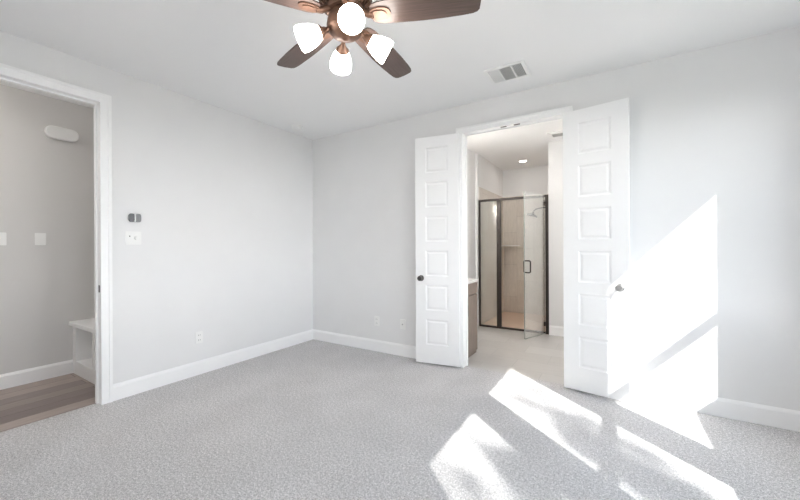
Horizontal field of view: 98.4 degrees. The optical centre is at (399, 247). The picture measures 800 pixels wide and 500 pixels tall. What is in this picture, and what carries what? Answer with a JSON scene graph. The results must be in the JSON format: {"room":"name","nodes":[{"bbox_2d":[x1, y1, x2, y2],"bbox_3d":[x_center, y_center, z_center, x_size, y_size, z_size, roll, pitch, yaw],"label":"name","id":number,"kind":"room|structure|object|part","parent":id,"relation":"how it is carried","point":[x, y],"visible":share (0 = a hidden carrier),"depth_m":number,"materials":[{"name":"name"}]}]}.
{"room":"empty bedroom","nodes":[
{"label":"empty bedroom","id":0,"kind":"room"},
{"bbox_2d":[0,84,94,374],"bbox_3d":[-3.777,-0.044,2.875,0.100,2.840,2.410,0,0,32],"label":"wall","id":1,"kind":"structure","parent":0,"point":[47,184],"depth_m":3.32,"materials":[{"name":"white paint"}]},
{"bbox_2d":[0,232,6,244],"bbox_3d":[-3.580,-0.075,3.090,0.010,0.116,0.076,0,0,32],"label":"light switch","id":2,"kind":"object","parent":1,"relation":"attached to","point":[3,241],"visible":1,"depth_m":3.11,"materials":[{"name":"white plastic"}]},
{"bbox_2d":[0,359,72,389],"bbox_3d":[-3.837,1.209,2.661,0.015,0.135,1.976,0,0,32],"label":"baseboard","id":3,"kind":"structure","parent":1,"relation":"attached to","point":[17,378],"depth_m":3.27,"materials":[{"name":"white paint"}]},
{"bbox_2d":[35,233,45,244],"bbox_3d":[-3.446,-0.079,3.309,0.006,0.116,0.076,0,0,32],"label":"blank wall plate","id":4,"kind":"object","parent":1,"relation":"attached to","point":[40,238],"visible":1,"depth_m":3.31,"materials":[{"name":"white plastic"}]},
{"bbox_2d":[44,125,78,141],"bbox_3d":[-3.350,-1.121,3.419,0.062,0.122,0.245,0,0,32],"label":"door chime","id":5,"kind":"object","parent":1,"relation":"attached to","point":[54,132],"visible":1,"depth_m":3.39,"materials":[{"name":"white plastic"}]},
{"bbox_2d":[0,30,312,383],"bbox_3d":[-2.314,-0.051,3.062,0.110,2.840,4.269,0,0,32],"label":"wall","id":6,"kind":"structure","parent":0,"point":[223,198],"depth_m":3.40,"materials":[{"name":"grey paint"}]},
{"bbox_2d":[0,63,112,404],"bbox_3d":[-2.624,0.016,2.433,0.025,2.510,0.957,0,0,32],"label":"trim","id":7,"kind":"structure","parent":6,"relation":"attached to","point":[105,101],"depth_m":2.79,"materials":[{"name":"white paint"}]},
{"bbox_2d":[125,231,140,244],"bbox_3d":[-2.295,-0.079,2.973,0.017,0.114,0.116,0,0,32],"label":"switch plate","id":8,"kind":"object","parent":6,"relation":"attached to","point":[131,237],"visible":1,"depth_m":2.97,"materials":[{"name":"white plastic"}]},
{"bbox_2d":[128,213,140,221],"bbox_3d":[-2.288,-0.253,2.976,0.027,0.072,0.092,0,0,32],"label":"thermostat","id":9,"kind":"object","parent":6,"relation":"attached to","point":[132,217],"visible":1,"depth_m":2.97,"materials":[{"name":"grey plastic"}]},
{"bbox_2d":[195,331,202,343],"bbox_3d":[-2.004,0.899,3.444,0.008,0.115,0.072,0,0,32],"label":"wall outlet","id":10,"kind":"object","parent":6,"relation":"attached to","point":[198,335],"visible":1,"depth_m":3.44,"materials":[{"name":"white plastic"}]},
{"bbox_2d":[113,329,313,400],"bbox_3d":[-1.780,1.199,3.797,0.015,0.135,2.244,0,0,32],"label":"baseboard","id":11,"kind":"structure","parent":6,"relation":"attached to","point":[138,385],"depth_m":3.44,"materials":[{"name":"white paint"}]},
{"bbox_2d":[0,312,799,499],"bbox_3d":[0.112,1.307,3.471,5.875,0.100,7.512,0,0,32],"label":"floor","id":12,"kind":"structure","parent":0,"point":[313,419],"depth_m":2.28,"materials":[{"name":"carpet"}]},
{"bbox_2d":[69,318,94,383],"bbox_3d":[-2.776,1.009,3.402,1.038,0.525,0.463,0,0,32],"label":"storage bench","id":13,"kind":"object","parent":12,"relation":"on","point":[83,330],"visible":0.22,"depth_m":3.46,"materials":[{"name":"white paint"}]},
{"bbox_3d":[-3.174,0.965,3.655,0.094,0.357,0.414,0,0,32],"label":"upright panel","id":14,"kind":"part","parent":13,"relation":"part of","materials":[{"name":"white paint"}]},
{"bbox_3d":[-2.756,0.963,3.396,0.040,0.357,0.414,0,0,32],"label":"upright panel","id":15,"kind":"part","parent":13,"relation":"part of","materials":[{"name":"white paint"}]},
{"bbox_2d":[468,282,476,357],"bbox_3d":[0.616,0.832,4.045,0.519,0.845,0.459,0,0,32],"label":"vanity cabinet","id":16,"kind":"object","parent":12,"relation":"on","point":[472,287],"visible":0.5,"depth_m":3.97,"materials":[{"name":"beige wood"}]},
{"bbox_3d":[0.798,0.479,3.930,0.018,0.120,0.440,0,0,32],"label":"drawer","id":17,"kind":"part","parent":16,"relation":"part of","materials":[{"name":"beige wood"}]},
{"bbox_2d":[468,278,478,283],"bbox_3d":[0.606,0.395,4.055,0.494,0.030,0.469,0,0,32],"label":"countertop","id":18,"kind":"structure","parent":16,"relation":"on","point":[469,279],"depth_m":4.00,"materials":[{"name":"white stone"}]},
{"bbox_2d":[479,191,548,338],"bbox_3d":[1.568,0.248,5.007,1.030,2.004,0.521,0,0,32],"label":"shower enclosure","id":19,"kind":"object","parent":12,"relation":"on","point":[498,201],"visible":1,"depth_m":5.28,"materials":[{"name":"black metal"}]},
{"bbox_3d":[1.526,0.253,5.314,0.066,1.935,0.044,0,0,32],"label":"shower post","id":20,"kind":"part","parent":19,"relation":"part of","materials":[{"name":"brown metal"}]},
{"bbox_2d":[0,0,799,169],"bbox_3d":[0.115,-1.533,3.459,6.115,0.100,7.730,0,0,32],"label":"ceiling","id":21,"kind":"structure","parent":0,"point":[225,54],"depth_m":2.56,"materials":[{"name":"white paint"}]},
{"bbox_2d":[264,0,480,77],"bbox_3d":[-0.264,-1.217,1.769,1.279,0.526,1.248,0,0,32],"label":"ceiling fan","id":22,"kind":"object","parent":21,"relation":"hanging from","point":[346,18],"visible":1,"depth_m":1.69,"materials":[{"name":"brown wood"}]},
{"bbox_3d":[-0.631,-1.154,1.551,0.529,0.032,0.147,0,0,-27],"label":"blade","id":23,"kind":"part","parent":22,"relation":"part of","materials":[{"name":"brown wood"}]},
{"bbox_3d":[-0.553,-1.154,2.017,0.147,0.032,0.529,0,0,-44],"label":"blade","id":24,"kind":"part","parent":22,"relation":"part of","materials":[{"name":"brown wood"}]},
{"bbox_3d":[-0.445,-1.017,1.681,0.137,0.129,0.119,0,0,-16],"label":"lamp shade","id":25,"kind":"part","parent":22,"relation":"part of","materials":[{"name":"white glass"}]},
{"bbox_3d":[-0.323,-1.018,1.902,0.119,0.129,0.137,0,0,-16],"label":"lamp shade","id":26,"kind":"part","parent":22,"relation":"part of","materials":[{"name":"white glass"}]},
{"bbox_3d":[-0.228,-1.032,1.575,0.058,0.065,0.080,0,0,-16],"label":"bulb","id":27,"kind":"part","parent":22,"relation":"part of","materials":[{"name":"white glass"}]},
{"bbox_3d":[-0.224,-1.018,1.560,0.119,0.129,0.137,0,0,-16],"label":"lamp shade","id":28,"kind":"part","parent":22,"relation":"part of","materials":[{"name":"white glass"}]},
{"bbox_3d":[-0.103,-1.019,1.780,0.137,0.129,0.119,0,0,-16],"label":"lamp shade","id":29,"kind":"part","parent":22,"relation":"part of","materials":[{"name":"white glass"}]},
{"bbox_3d":[-0.091,-1.157,2.086,0.147,0.032,0.529,0,0,27],"label":"blade","id":30,"kind":"part","parent":22,"relation":"part of","materials":[{"name":"brown wood"}]},
{"bbox_3d":[0.119,-1.157,1.663,0.529,0.032,0.147,0,0,10],"label":"blade","id":31,"kind":"part","parent":22,"relation":"part of","materials":[{"name":"brown wood"}]},
{"bbox_2d":[483,59,530,84],"bbox_3d":[0.914,-1.481,2.940,0.330,0.010,0.290,0,0,32],"label":"ceiling vent","id":32,"kind":"object","parent":21,"relation":"in","point":[518,69],"visible":1,"depth_m":2.93,"materials":[{"name":"white plastic"}]},
{"bbox_2d":[547,131,562,138],"bbox_3d":[2.088,-1.487,4.560,0.240,0.012,0.240,0,0,32],"label":"ceiling vent","id":33,"kind":"object","parent":21,"relation":"in","point":[558,134],"visible":0.62,"depth_m":4.54,"materials":[{"name":"white plastic"}]},
{"bbox_2d":[552,133,562,136],"bbox_3d":[2.087,-1.487,4.558,0.140,0.008,0.131,0,0,32],"label":"vent grille","id":34,"kind":"object","parent":33,"relation":"attached to","point":[555,134],"depth_m":4.58,"materials":[{"name":"grey plastic"}]},
{"bbox_2d":[467,149,502,325],"bbox_3d":[1.091,-0.068,5.371,0.138,2.840,3.243,0,0,32],"label":"wall","id":35,"kind":"structure","parent":0,"point":[488,176],"depth_m":5.48,"materials":[{"name":"grey paint"}]},
{"bbox_2d":[479,187,503,323],"bbox_3d":[1.633,0.142,6.103,0.012,2.215,1.405,0,0,32],"label":"tiled wall","id":36,"kind":"structure","parent":35,"relation":"attached to","point":[488,209],"depth_m":5.94,"materials":[{"name":"beige tile"}]},
{"bbox_2d":[503,165,547,196],"bbox_3d":[2.467,-0.075,6.489,1.300,2.840,0.108,0,0,32],"label":"wall","id":37,"kind":"structure","parent":0,"point":[534,180],"depth_m":6.49,"materials":[{"name":"grey paint"}]},
{"bbox_2d":[503,194,547,314],"bbox_3d":[2.449,0.138,6.431,1.054,2.215,0.012,0,0,32],"label":"tiled wall","id":38,"kind":"structure","parent":37,"relation":"attached to","point":[513,210],"depth_m":6.50,"materials":[{"name":"beige tile"}]},
{"bbox_2d":[312,26,799,410],"bbox_3d":[0.895,-0.067,3.520,4.865,2.840,0.110,0,0,32],"label":"wall","id":39,"kind":"structure","parent":0,"point":[714,131],"depth_m":2.66,"materials":[{"name":"grey paint"}]},
{"bbox_2d":[313,329,415,358],"bbox_3d":[-0.291,1.192,4.186,2.107,0.135,0.015,0,0,32],"label":"baseboard","id":40,"kind":"structure","parent":39,"relation":"attached to","point":[403,350],"depth_m":4.25,"materials":[{"name":"white paint"}]},
{"bbox_2d":[374,316,378,325],"bbox_3d":[-0.281,0.895,4.182,0.072,0.115,0.008,0,0,32],"label":"wall outlet","id":41,"kind":"object","parent":39,"relation":"attached to","point":[376,318],"visible":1,"depth_m":4.18,"materials":[{"name":"white plastic"}]},
{"bbox_2d":[400,319,405,329],"bbox_3d":[0.030,0.891,3.987,0.072,0.115,0.012,0,0,32],"label":"wall outlet","id":42,"kind":"object","parent":39,"relation":"attached to","point":[402,321],"visible":1,"depth_m":3.99,"materials":[{"name":"white plastic"}]},
{"bbox_2d":[415,133,459,366],"bbox_3d":[0.386,0.030,3.643,0.475,2.415,0.109,0,0,22],"label":"door","id":43,"kind":"structure","parent":39,"relation":"in","point":[437,198],"depth_m":3.65,"materials":[{"name":"white paint"}]},
{"bbox_3d":[0.216,0.332,3.688,0.064,0.064,0.064,0,0,22],"label":"knob","id":44,"kind":"part","parent":43,"relation":"part of","materials":[{"name":"brown metal"}]},
{"bbox_2d":[456,106,571,387],"bbox_3d":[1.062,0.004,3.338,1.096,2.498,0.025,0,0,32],"label":"trim","id":45,"kind":"structure","parent":39,"relation":"attached to","point":[559,111],"depth_m":3.59,"materials":[{"name":"white paint"}]},
{"bbox_2d":[563,97,630,402],"bbox_3d":[1.621,0.025,2.881,0.489,2.415,0.109,0,0,41],"label":"door","id":46,"kind":"structure","parent":39,"relation":"in","point":[596,155],"depth_m":2.88,"materials":[{"name":"white paint"}]},
{"bbox_3d":[1.746,0.325,2.744,0.064,0.064,0.064,0,0,41],"label":"knob","id":47,"kind":"part","parent":46,"relation":"part of","materials":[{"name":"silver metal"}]},
{"bbox_2d":[631,383,799,431],"bbox_3d":[2.170,1.180,2.661,1.492,0.135,0.015,0,0,32],"label":"baseboard","id":48,"kind":"structure","parent":39,"relation":"attached to","point":[788,419],"depth_m":2.54,"materials":[{"name":"white paint"}]},
{"bbox_2d":[548,140,563,326],"bbox_3d":[2.997,-0.077,4.449,1.990,2.840,0.120,0,0,32],"label":"wall","id":49,"kind":"structure","parent":0,"point":[555,149],"depth_m":4.87,"materials":[{"name":"grey paint"}]},
{"bbox_2d":[549,325,563,336],"bbox_3d":[2.962,1.176,4.394,1.971,0.135,0.015,0,0,32],"label":"baseboard","id":50,"kind":"structure","parent":49,"relation":"attached to","point":[553,330],"depth_m":4.86,"materials":[{"name":"white paint"}]},
{"bbox_3d":[2.592,-0.075,5.559,0.108,2.840,1.342,0,0,32],"label":"wall","id":51,"kind":"structure","parent":0,"visible":0},
{"bbox_3d":[2.540,0.137,5.588,0.012,2.215,1.325,0,0,32],"label":"tiled wall","id":52,"kind":"structure","parent":51,"relation":"attached to","visible":0},
{"bbox_2d":[527,207,544,217],"bbox_3d":[2.386,-0.592,5.813,0.482,0.184,0.180,0,0,32],"label":"shower","id":53,"kind":"object","parent":52,"relation":"attached to","point":[529,214],"visible":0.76,"depth_m":5.84,"materials":[{"name":"silver metal"}]}
]}

